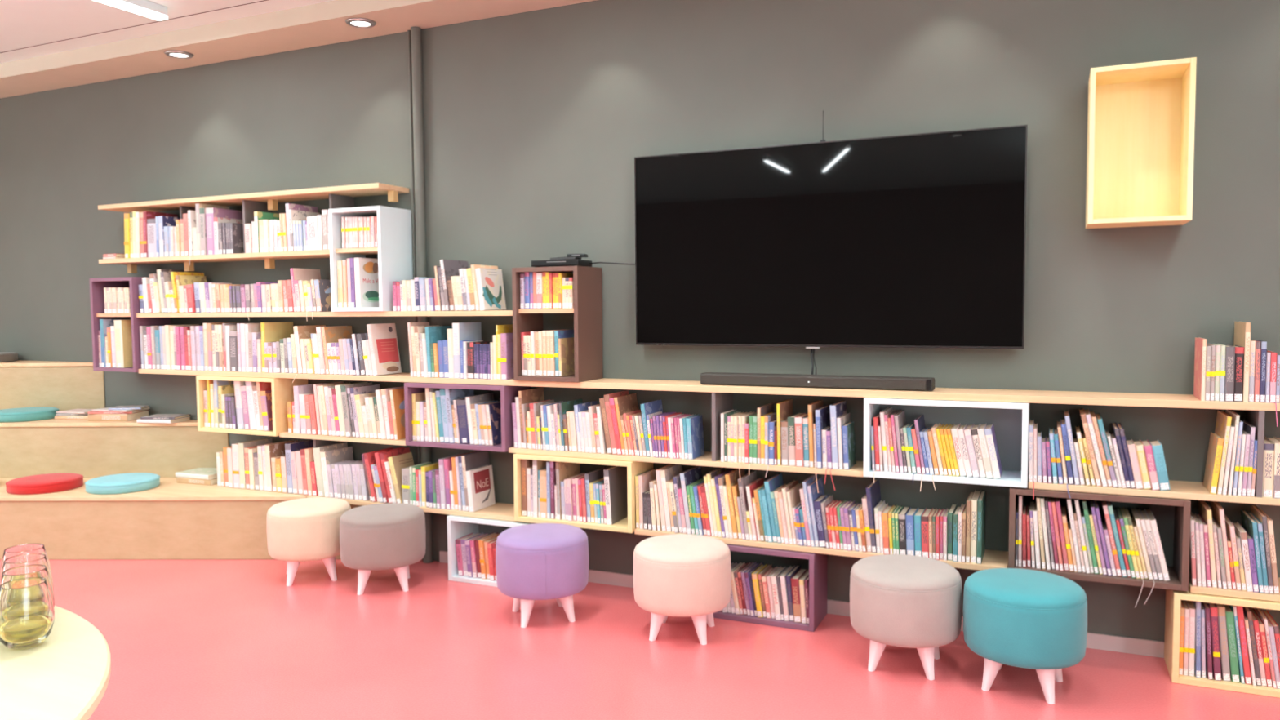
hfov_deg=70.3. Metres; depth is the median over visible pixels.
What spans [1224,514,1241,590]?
book
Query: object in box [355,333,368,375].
book
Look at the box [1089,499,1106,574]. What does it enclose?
book
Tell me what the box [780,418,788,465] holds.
book
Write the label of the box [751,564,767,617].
book
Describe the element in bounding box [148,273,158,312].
book
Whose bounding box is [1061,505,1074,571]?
book
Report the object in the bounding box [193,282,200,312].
book
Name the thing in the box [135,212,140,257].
book
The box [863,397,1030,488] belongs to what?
cubby
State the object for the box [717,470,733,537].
book
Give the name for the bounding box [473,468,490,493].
picture
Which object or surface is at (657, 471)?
book
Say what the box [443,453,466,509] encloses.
book
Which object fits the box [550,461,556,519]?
book
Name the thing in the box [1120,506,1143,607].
book
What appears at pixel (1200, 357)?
book
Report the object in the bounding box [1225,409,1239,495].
book
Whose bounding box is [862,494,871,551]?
book
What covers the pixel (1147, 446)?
book
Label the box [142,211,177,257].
book
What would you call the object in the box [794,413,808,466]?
book
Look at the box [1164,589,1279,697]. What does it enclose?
cubby
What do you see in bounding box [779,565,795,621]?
book
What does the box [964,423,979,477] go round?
book
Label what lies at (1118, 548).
book
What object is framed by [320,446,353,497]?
book
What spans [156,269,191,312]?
book
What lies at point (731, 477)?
book
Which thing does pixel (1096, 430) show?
book
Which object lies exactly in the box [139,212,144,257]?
book
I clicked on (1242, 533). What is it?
book
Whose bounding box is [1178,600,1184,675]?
book
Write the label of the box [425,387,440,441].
book
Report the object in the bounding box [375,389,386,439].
book
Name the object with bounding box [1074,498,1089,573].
book
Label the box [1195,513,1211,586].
book
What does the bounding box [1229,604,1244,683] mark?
book
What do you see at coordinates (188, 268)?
bracket
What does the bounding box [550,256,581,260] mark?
remote control
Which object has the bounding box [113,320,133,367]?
book
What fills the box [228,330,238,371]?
book
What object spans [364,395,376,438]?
book
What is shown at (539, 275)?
book
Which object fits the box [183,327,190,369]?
book
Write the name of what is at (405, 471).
book
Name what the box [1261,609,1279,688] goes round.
book
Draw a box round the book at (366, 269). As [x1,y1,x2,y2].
[353,257,378,307]
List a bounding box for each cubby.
[88,276,170,372]
[195,375,307,435]
[328,205,413,311]
[404,382,531,452]
[446,515,533,586]
[511,266,603,382]
[513,453,653,533]
[713,543,827,631]
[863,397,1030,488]
[1008,480,1191,591]
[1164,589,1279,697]
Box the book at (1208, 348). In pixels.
[1204,344,1211,400]
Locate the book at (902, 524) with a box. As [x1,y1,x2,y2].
[897,506,911,555]
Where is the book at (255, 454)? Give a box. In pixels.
[253,452,259,489]
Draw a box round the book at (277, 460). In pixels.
[275,457,282,492]
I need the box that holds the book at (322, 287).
[306,280,331,318]
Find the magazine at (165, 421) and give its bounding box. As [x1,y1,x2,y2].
[136,416,190,423]
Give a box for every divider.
[179,205,195,218]
[189,203,229,264]
[242,200,271,253]
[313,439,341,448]
[328,193,354,208]
[711,392,733,461]
[1244,409,1265,497]
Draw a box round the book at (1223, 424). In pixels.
[1214,409,1231,494]
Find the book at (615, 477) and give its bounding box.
[603,466,627,524]
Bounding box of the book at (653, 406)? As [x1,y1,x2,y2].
[640,399,662,456]
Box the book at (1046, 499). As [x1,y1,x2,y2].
[1044,496,1055,569]
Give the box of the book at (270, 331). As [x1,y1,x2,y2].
[260,321,293,372]
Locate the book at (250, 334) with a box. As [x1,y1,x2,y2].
[248,332,253,372]
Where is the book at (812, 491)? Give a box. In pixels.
[806,476,824,546]
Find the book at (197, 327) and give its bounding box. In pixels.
[195,325,200,370]
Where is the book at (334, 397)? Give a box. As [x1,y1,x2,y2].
[331,388,340,435]
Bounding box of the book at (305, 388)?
[293,382,326,433]
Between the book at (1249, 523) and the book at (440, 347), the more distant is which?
the book at (440, 347)
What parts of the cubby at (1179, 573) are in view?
panel, panel, panel, panel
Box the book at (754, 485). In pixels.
[746,477,764,541]
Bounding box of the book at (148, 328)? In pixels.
[146,326,152,368]
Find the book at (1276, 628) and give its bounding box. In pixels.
[1262,609,1279,673]
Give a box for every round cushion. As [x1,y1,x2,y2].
[0,351,17,362]
[0,406,58,422]
[5,472,83,494]
[84,472,159,494]
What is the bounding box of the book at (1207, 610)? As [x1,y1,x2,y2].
[1201,601,1213,679]
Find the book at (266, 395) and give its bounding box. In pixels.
[260,390,272,431]
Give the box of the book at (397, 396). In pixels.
[389,388,405,439]
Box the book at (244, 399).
[240,385,250,429]
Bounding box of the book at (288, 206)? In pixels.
[284,203,317,251]
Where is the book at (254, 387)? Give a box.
[252,385,261,430]
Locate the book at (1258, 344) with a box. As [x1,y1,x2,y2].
[1250,339,1261,402]
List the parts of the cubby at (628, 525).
panel, panel, panel, panel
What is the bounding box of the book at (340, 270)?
[336,260,343,307]
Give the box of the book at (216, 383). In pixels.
[213,380,234,427]
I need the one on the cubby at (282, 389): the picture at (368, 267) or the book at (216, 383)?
the book at (216, 383)
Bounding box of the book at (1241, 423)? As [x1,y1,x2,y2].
[1231,419,1243,495]
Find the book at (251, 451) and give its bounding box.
[248,447,257,489]
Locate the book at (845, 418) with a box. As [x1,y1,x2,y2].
[836,413,850,469]
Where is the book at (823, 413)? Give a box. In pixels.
[815,404,831,493]
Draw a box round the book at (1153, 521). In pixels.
[1144,507,1169,581]
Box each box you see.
[566,253,587,257]
[1085,57,1196,228]
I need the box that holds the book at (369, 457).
[363,447,393,502]
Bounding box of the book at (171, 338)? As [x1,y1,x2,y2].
[169,324,198,369]
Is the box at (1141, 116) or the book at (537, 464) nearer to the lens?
the box at (1141, 116)
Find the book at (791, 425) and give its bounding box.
[787,412,806,466]
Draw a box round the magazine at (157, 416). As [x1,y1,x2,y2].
[140,413,190,419]
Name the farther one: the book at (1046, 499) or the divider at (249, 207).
the divider at (249, 207)
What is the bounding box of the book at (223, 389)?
[217,384,234,427]
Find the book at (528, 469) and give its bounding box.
[526,466,533,516]
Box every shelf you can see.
[96,313,130,316]
[335,247,377,255]
[518,308,573,313]
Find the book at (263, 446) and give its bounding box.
[262,440,289,490]
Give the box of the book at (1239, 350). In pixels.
[1233,345,1244,401]
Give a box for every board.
[97,182,408,213]
[98,249,329,265]
[136,310,512,317]
[138,368,1279,411]
[279,431,407,445]
[306,495,515,521]
[508,446,863,476]
[634,528,1008,570]
[1027,472,1279,505]
[1188,577,1279,601]
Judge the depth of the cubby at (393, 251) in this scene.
4.84 m
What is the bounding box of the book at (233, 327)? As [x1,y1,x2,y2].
[225,324,236,371]
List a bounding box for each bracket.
[127,263,137,273]
[183,262,194,271]
[264,258,275,268]
[267,200,278,210]
[387,190,398,202]
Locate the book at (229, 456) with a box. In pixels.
[226,447,233,487]
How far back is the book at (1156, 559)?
3.37 m
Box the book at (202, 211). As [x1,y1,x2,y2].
[199,208,207,255]
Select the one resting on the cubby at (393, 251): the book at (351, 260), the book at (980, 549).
the book at (351, 260)
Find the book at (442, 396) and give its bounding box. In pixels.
[439,388,449,442]
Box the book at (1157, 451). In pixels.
[1148,439,1170,490]
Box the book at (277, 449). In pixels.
[264,440,297,491]
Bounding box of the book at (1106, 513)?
[1101,500,1121,576]
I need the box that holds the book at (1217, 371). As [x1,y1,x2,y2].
[1210,343,1221,400]
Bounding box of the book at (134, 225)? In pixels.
[132,211,140,257]
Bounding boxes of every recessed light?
[164,50,194,58]
[345,17,376,28]
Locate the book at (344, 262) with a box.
[342,259,348,307]
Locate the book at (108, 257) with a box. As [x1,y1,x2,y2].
[102,256,125,259]
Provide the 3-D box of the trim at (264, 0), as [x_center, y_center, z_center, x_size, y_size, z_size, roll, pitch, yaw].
[-1.467,-1.833,4.450,12.560,0.003,0.004,1,4,24]
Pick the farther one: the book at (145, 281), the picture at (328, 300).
the book at (145, 281)
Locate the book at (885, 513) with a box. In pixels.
[881,505,893,554]
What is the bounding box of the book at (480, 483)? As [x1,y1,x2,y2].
[465,464,495,511]
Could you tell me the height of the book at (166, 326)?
0.268 m
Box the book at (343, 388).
[340,382,372,436]
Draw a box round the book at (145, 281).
[142,277,150,313]
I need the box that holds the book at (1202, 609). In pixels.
[1200,601,1205,678]
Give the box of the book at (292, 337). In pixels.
[290,333,297,373]
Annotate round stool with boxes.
[266,497,351,586]
[339,502,426,595]
[495,523,588,627]
[633,533,731,644]
[849,554,962,679]
[963,568,1087,704]
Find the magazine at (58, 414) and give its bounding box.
[55,413,88,416]
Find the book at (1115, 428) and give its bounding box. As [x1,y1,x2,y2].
[1111,422,1130,488]
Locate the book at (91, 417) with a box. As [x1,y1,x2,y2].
[88,410,148,421]
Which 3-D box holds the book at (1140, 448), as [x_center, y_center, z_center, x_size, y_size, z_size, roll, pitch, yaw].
[1.897,0.393,3.434,0.056,0.166,0.145,1,4,24]
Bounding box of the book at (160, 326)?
[159,325,164,368]
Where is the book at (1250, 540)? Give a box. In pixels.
[1244,528,1258,592]
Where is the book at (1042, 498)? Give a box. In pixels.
[1040,496,1050,569]
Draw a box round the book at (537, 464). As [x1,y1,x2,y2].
[532,459,547,517]
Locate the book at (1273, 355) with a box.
[1267,351,1277,426]
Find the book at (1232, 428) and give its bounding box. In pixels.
[1222,424,1235,494]
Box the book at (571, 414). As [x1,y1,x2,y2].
[568,410,577,451]
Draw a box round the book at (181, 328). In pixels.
[179,326,190,369]
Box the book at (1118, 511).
[1115,506,1135,577]
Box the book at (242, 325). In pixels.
[240,323,260,372]
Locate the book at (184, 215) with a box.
[182,213,189,255]
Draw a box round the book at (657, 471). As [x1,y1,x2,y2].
[655,463,674,531]
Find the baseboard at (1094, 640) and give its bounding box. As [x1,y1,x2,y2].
[439,551,1164,657]
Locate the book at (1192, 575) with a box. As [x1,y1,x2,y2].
[1188,515,1196,586]
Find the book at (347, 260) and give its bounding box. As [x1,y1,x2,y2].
[346,258,351,307]
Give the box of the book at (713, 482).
[710,477,722,537]
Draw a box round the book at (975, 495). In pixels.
[970,489,981,563]
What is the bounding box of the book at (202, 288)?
[198,282,248,319]
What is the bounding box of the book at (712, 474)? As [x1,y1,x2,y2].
[706,466,726,536]
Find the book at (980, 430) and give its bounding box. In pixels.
[977,422,993,478]
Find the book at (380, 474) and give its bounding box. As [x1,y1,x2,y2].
[373,446,404,502]
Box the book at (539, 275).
[536,272,542,308]
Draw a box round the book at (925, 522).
[921,507,933,557]
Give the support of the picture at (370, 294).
attached to the book at (366, 269)
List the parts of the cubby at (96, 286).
panel, panel, panel, panel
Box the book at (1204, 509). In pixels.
[1198,500,1217,587]
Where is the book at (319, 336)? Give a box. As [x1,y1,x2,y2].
[315,325,344,373]
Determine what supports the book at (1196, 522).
on the shelf board at (1197, 589)
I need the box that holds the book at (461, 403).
[456,398,470,443]
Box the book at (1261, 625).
[1250,607,1272,687]
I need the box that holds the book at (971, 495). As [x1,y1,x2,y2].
[965,490,974,563]
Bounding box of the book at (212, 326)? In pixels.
[211,324,222,370]
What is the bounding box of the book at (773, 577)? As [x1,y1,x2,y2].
[770,566,785,619]
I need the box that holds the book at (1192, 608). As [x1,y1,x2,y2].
[1185,600,1195,676]
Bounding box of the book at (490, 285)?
[475,267,506,311]
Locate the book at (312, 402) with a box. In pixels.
[308,394,317,434]
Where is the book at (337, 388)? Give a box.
[334,382,367,436]
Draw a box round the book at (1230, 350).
[1224,344,1235,401]
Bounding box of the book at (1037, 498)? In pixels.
[1035,496,1045,568]
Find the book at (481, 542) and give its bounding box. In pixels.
[478,533,500,578]
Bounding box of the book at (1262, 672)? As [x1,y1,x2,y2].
[1248,607,1266,685]
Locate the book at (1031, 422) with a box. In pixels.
[1028,419,1034,499]
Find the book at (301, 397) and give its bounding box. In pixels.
[298,392,314,433]
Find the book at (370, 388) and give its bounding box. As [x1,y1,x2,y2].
[349,384,380,437]
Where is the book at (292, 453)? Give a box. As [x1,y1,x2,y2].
[290,449,300,493]
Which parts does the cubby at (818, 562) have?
panel, panel, panel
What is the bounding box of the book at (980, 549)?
[976,489,986,564]
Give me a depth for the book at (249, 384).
5.21 m
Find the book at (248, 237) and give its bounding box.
[244,223,252,253]
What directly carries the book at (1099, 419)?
on the shelf board at (1186, 490)
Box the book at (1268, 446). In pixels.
[1262,437,1274,497]
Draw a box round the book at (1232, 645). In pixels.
[1223,604,1239,682]
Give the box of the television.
[634,110,1027,349]
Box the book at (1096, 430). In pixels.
[1089,410,1112,486]
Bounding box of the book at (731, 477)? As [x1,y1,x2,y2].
[724,468,745,538]
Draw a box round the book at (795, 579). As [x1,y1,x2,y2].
[791,568,808,622]
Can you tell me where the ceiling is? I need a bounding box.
[0,0,334,63]
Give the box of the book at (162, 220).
[158,215,179,257]
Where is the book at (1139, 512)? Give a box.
[1135,507,1158,579]
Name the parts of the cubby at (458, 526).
panel, panel, panel, panel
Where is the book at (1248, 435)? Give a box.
[1241,429,1250,496]
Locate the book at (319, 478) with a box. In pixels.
[312,442,347,496]
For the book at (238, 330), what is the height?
0.278 m
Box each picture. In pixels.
[324,287,330,293]
[325,295,331,305]
[362,262,377,273]
[362,290,378,302]
[364,262,373,272]
[364,290,378,297]
[368,297,378,301]
[372,262,377,273]
[376,337,399,363]
[382,361,396,368]
[386,365,399,371]
[399,400,404,408]
[400,413,404,426]
[464,334,475,340]
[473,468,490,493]
[481,488,491,502]
[482,285,502,304]
[482,286,492,306]
[484,276,493,287]
[492,296,501,308]
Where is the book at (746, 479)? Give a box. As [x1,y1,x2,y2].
[737,471,756,539]
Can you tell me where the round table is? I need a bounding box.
[0,605,111,719]
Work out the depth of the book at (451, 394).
4.65 m
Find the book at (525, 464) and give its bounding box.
[520,458,533,515]
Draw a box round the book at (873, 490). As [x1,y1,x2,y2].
[866,478,881,552]
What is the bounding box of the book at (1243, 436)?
[1236,431,1246,495]
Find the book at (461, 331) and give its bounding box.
[452,322,481,377]
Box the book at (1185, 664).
[1181,600,1189,675]
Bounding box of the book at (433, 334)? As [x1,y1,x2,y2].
[424,325,452,377]
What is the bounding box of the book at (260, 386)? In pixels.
[256,382,271,430]
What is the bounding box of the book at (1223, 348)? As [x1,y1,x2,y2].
[1215,343,1226,401]
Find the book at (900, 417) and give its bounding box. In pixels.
[893,409,923,491]
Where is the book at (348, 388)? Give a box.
[346,384,374,436]
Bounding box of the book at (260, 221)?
[258,219,264,252]
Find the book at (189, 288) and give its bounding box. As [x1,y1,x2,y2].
[186,284,195,312]
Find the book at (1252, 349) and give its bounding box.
[1248,340,1255,401]
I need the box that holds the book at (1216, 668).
[1207,602,1221,680]
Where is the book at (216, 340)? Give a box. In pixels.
[214,324,219,371]
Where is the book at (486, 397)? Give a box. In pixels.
[465,392,493,444]
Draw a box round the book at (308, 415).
[304,394,312,434]
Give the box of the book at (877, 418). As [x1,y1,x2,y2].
[872,413,880,483]
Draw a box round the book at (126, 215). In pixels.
[124,213,130,258]
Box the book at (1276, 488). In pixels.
[1264,435,1279,498]
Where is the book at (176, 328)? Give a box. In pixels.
[174,326,182,369]
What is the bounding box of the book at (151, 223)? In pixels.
[146,218,156,257]
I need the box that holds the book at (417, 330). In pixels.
[413,325,439,377]
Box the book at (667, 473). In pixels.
[659,463,682,531]
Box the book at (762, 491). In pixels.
[760,487,773,542]
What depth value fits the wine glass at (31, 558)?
2.04 m
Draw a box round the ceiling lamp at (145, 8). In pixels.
[93,0,168,21]
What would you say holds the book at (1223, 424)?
on the shelf board at (1186, 490)
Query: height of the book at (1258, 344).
0.214 m
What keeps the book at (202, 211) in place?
on the shelf board at (317, 253)
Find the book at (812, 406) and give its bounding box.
[808,400,823,467]
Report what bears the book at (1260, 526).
on the shelf board at (1197, 589)
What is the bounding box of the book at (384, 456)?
[379,447,409,502]
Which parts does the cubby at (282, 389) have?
panel, panel, panel, panel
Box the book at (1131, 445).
[1126,439,1143,488]
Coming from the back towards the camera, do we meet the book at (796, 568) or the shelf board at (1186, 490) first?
the book at (796, 568)
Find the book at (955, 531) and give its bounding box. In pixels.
[952,505,959,561]
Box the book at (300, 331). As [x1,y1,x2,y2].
[292,324,325,382]
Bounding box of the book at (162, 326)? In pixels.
[161,325,166,369]
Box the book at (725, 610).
[722,563,731,612]
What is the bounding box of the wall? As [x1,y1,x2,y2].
[0,0,1279,641]
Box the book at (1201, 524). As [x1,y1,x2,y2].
[1193,513,1206,586]
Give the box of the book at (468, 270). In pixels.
[466,267,475,311]
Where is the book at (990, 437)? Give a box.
[983,423,1002,478]
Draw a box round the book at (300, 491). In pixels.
[295,450,303,493]
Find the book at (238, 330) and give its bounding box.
[236,323,241,371]
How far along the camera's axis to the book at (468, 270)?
4.54 m
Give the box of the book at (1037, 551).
[1032,501,1040,568]
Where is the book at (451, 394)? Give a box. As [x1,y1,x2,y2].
[444,388,474,443]
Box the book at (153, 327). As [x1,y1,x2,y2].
[150,325,159,368]
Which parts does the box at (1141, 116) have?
panel, panel, panel, panel, panel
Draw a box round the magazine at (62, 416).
[54,415,88,418]
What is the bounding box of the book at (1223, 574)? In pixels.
[1212,516,1226,589]
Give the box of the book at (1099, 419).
[1094,412,1117,487]
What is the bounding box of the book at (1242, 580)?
[1235,532,1246,591]
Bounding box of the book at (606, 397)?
[604,390,628,453]
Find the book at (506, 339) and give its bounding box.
[500,333,513,379]
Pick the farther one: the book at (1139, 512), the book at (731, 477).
the book at (731, 477)
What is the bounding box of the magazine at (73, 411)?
[56,408,93,413]
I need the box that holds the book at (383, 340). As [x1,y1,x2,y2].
[366,323,401,375]
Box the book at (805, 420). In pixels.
[802,415,809,466]
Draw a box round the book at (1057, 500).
[1054,497,1069,570]
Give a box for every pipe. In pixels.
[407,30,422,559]
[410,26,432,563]
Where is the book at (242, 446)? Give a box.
[238,438,272,488]
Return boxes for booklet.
[108,404,148,409]
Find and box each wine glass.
[0,543,51,577]
[0,553,53,591]
[0,564,54,606]
[0,577,54,649]
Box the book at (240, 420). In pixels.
[233,381,245,428]
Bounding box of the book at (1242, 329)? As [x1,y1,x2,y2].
[1233,321,1250,402]
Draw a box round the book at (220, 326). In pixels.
[217,324,224,371]
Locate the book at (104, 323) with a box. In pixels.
[99,319,130,367]
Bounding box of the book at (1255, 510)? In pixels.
[1249,504,1274,593]
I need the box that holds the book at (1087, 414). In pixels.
[1084,408,1107,486]
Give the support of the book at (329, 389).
on the shelf board at (402, 442)
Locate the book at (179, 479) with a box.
[176,476,217,484]
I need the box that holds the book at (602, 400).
[599,397,612,453]
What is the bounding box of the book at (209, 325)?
[206,322,240,370]
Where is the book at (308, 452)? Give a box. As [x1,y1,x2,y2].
[304,447,314,495]
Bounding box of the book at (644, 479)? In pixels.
[638,467,657,528]
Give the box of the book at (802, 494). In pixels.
[799,486,811,546]
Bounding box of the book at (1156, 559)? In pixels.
[1140,509,1163,580]
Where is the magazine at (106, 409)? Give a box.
[92,406,150,412]
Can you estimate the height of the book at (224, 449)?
0.230 m
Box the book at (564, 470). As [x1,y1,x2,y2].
[555,461,580,519]
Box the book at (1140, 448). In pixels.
[1133,439,1151,488]
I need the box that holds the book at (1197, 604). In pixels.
[1191,600,1200,677]
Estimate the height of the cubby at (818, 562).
0.334 m
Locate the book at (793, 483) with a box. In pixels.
[781,480,798,544]
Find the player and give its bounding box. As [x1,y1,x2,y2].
[531,259,591,266]
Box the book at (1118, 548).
[1106,501,1127,577]
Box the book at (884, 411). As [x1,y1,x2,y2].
[880,406,892,471]
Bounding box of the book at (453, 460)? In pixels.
[451,451,474,510]
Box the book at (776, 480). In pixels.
[764,472,783,542]
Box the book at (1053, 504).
[1051,497,1063,570]
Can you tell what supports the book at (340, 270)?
on the cubby at (393, 251)
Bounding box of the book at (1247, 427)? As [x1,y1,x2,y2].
[1240,419,1255,496]
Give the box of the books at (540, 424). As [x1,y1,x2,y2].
[97,209,1279,688]
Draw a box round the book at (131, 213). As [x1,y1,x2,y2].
[129,212,133,257]
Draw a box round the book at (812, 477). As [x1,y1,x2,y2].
[802,473,817,546]
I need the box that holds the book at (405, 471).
[401,466,409,504]
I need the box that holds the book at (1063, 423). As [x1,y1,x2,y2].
[1060,417,1073,497]
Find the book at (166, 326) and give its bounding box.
[164,324,199,369]
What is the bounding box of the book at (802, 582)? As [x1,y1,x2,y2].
[799,568,808,623]
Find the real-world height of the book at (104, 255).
0.016 m
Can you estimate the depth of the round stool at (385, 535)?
4.42 m
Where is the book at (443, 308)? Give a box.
[437,266,445,311]
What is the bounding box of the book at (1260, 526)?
[1247,511,1269,593]
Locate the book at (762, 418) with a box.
[738,412,774,480]
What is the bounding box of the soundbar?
[700,372,935,391]
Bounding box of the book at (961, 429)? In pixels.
[957,423,973,476]
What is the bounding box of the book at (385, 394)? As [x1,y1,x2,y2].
[381,386,404,439]
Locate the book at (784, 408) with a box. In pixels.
[776,399,792,465]
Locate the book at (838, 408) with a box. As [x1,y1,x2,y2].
[824,400,846,490]
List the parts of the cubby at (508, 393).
panel, panel, panel, panel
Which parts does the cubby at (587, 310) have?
panel, panel, panel, panel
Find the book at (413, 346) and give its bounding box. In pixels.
[410,324,439,377]
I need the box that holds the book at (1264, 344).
[1252,339,1266,402]
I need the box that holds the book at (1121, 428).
[1115,422,1135,488]
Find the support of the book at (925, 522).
on the shelf board at (992, 559)
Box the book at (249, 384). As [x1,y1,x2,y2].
[244,381,257,430]
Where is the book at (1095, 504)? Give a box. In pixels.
[1093,500,1111,575]
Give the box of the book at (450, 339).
[447,328,453,377]
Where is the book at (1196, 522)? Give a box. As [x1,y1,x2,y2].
[1191,511,1201,586]
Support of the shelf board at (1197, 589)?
attached to the wall
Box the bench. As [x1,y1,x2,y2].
[0,360,364,559]
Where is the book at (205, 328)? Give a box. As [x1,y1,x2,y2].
[202,322,232,370]
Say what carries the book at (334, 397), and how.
on the shelf board at (402, 442)
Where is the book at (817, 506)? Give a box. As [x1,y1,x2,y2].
[813,493,828,546]
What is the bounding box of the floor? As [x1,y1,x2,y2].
[0,559,1279,719]
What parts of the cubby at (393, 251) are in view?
panel, panel, panel, panel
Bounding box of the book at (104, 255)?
[102,253,124,257]
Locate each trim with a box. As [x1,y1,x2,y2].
[0,0,268,53]
[0,0,596,97]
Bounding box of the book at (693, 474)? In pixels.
[680,466,702,533]
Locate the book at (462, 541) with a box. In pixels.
[460,532,483,576]
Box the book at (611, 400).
[608,394,627,454]
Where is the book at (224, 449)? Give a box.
[222,445,231,486]
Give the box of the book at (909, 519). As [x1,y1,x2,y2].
[905,507,918,555]
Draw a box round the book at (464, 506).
[457,450,479,511]
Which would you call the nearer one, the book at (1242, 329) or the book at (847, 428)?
the book at (1242, 329)
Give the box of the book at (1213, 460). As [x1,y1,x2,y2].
[1203,431,1224,493]
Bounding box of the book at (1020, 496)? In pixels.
[1017,494,1023,566]
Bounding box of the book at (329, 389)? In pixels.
[327,386,336,435]
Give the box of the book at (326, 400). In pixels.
[324,383,347,435]
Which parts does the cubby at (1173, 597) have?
panel, panel, panel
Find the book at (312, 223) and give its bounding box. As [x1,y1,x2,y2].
[306,215,318,250]
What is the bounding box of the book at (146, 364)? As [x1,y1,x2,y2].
[142,329,148,368]
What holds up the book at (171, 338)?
on the board at (1104, 398)
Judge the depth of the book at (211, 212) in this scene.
5.28 m
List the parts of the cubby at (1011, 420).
panel, panel, panel, panel, panel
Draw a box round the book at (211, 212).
[205,207,242,254]
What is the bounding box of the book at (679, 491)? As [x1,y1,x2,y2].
[677,487,687,533]
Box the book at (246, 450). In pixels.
[244,442,272,488]
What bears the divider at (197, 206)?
on the shelf board at (317, 253)
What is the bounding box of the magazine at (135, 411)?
[87,408,148,413]
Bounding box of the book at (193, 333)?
[190,325,197,370]
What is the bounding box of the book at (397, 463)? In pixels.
[387,452,413,503]
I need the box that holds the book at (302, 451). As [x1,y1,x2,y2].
[300,447,311,494]
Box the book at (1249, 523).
[1240,510,1264,592]
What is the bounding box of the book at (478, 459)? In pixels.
[461,450,489,511]
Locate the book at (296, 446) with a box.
[284,439,313,493]
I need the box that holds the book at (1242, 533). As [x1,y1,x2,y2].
[1231,521,1253,591]
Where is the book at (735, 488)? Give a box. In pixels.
[731,482,742,538]
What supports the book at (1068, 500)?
on the cubby at (1179, 573)
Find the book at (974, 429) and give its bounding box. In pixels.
[970,423,986,477]
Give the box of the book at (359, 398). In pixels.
[354,392,375,437]
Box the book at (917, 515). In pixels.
[913,507,925,556]
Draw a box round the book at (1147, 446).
[1140,439,1159,489]
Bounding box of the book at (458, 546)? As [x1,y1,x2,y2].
[455,533,475,575]
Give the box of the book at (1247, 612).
[1242,606,1261,685]
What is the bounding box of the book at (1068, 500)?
[1066,497,1081,572]
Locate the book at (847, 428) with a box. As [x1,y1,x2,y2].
[841,421,856,469]
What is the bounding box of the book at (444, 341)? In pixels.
[442,339,448,377]
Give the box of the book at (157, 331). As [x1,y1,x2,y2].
[154,329,160,368]
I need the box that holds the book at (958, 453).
[932,422,966,489]
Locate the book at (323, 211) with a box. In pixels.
[321,209,328,249]
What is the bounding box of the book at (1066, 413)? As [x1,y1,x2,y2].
[1064,409,1079,484]
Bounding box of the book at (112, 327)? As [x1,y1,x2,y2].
[110,325,115,367]
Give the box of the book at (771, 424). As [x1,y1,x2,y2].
[764,418,777,477]
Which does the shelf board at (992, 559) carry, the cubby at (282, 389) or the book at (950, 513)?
the book at (950, 513)
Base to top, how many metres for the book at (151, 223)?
0.230 m
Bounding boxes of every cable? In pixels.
[590,262,635,265]
[810,349,813,374]
[813,349,816,374]
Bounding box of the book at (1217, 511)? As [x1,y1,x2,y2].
[1210,501,1231,589]
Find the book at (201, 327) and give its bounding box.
[199,325,204,370]
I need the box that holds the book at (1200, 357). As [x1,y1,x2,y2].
[1193,337,1206,400]
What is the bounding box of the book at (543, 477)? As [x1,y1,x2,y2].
[539,467,546,518]
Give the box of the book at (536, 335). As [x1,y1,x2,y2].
[534,332,539,375]
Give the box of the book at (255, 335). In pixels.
[252,332,261,372]
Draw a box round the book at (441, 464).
[438,453,463,509]
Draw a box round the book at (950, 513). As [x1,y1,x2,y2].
[946,502,957,560]
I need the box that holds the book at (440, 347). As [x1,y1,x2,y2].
[437,340,444,377]
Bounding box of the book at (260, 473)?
[257,440,284,490]
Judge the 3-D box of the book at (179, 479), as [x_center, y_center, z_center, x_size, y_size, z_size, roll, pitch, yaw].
[-2.638,0.719,5.520,0.260,0.034,0.190,1,4,20]
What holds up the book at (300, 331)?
on the board at (1104, 398)
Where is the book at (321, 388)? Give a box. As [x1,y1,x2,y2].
[319,382,350,435]
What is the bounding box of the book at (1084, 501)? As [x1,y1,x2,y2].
[1081,499,1098,573]
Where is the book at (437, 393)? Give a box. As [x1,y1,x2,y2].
[435,390,444,442]
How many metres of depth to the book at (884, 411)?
3.75 m
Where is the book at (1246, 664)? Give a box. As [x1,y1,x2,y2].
[1235,605,1252,684]
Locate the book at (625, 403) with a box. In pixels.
[613,393,638,454]
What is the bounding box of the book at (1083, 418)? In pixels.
[1079,408,1101,486]
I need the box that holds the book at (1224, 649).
[1215,603,1231,680]
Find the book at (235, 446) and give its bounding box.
[231,439,257,488]
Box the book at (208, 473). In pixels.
[175,467,217,479]
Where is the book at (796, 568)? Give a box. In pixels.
[785,564,801,621]
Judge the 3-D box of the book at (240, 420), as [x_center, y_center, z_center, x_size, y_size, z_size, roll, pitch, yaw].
[-2.280,0.250,5.358,0.069,0.288,0.219,1,4,24]
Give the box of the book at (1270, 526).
[1259,508,1279,593]
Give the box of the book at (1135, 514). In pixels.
[1130,506,1155,604]
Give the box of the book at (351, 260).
[349,257,355,307]
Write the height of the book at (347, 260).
0.262 m
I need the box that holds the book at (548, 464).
[546,461,551,518]

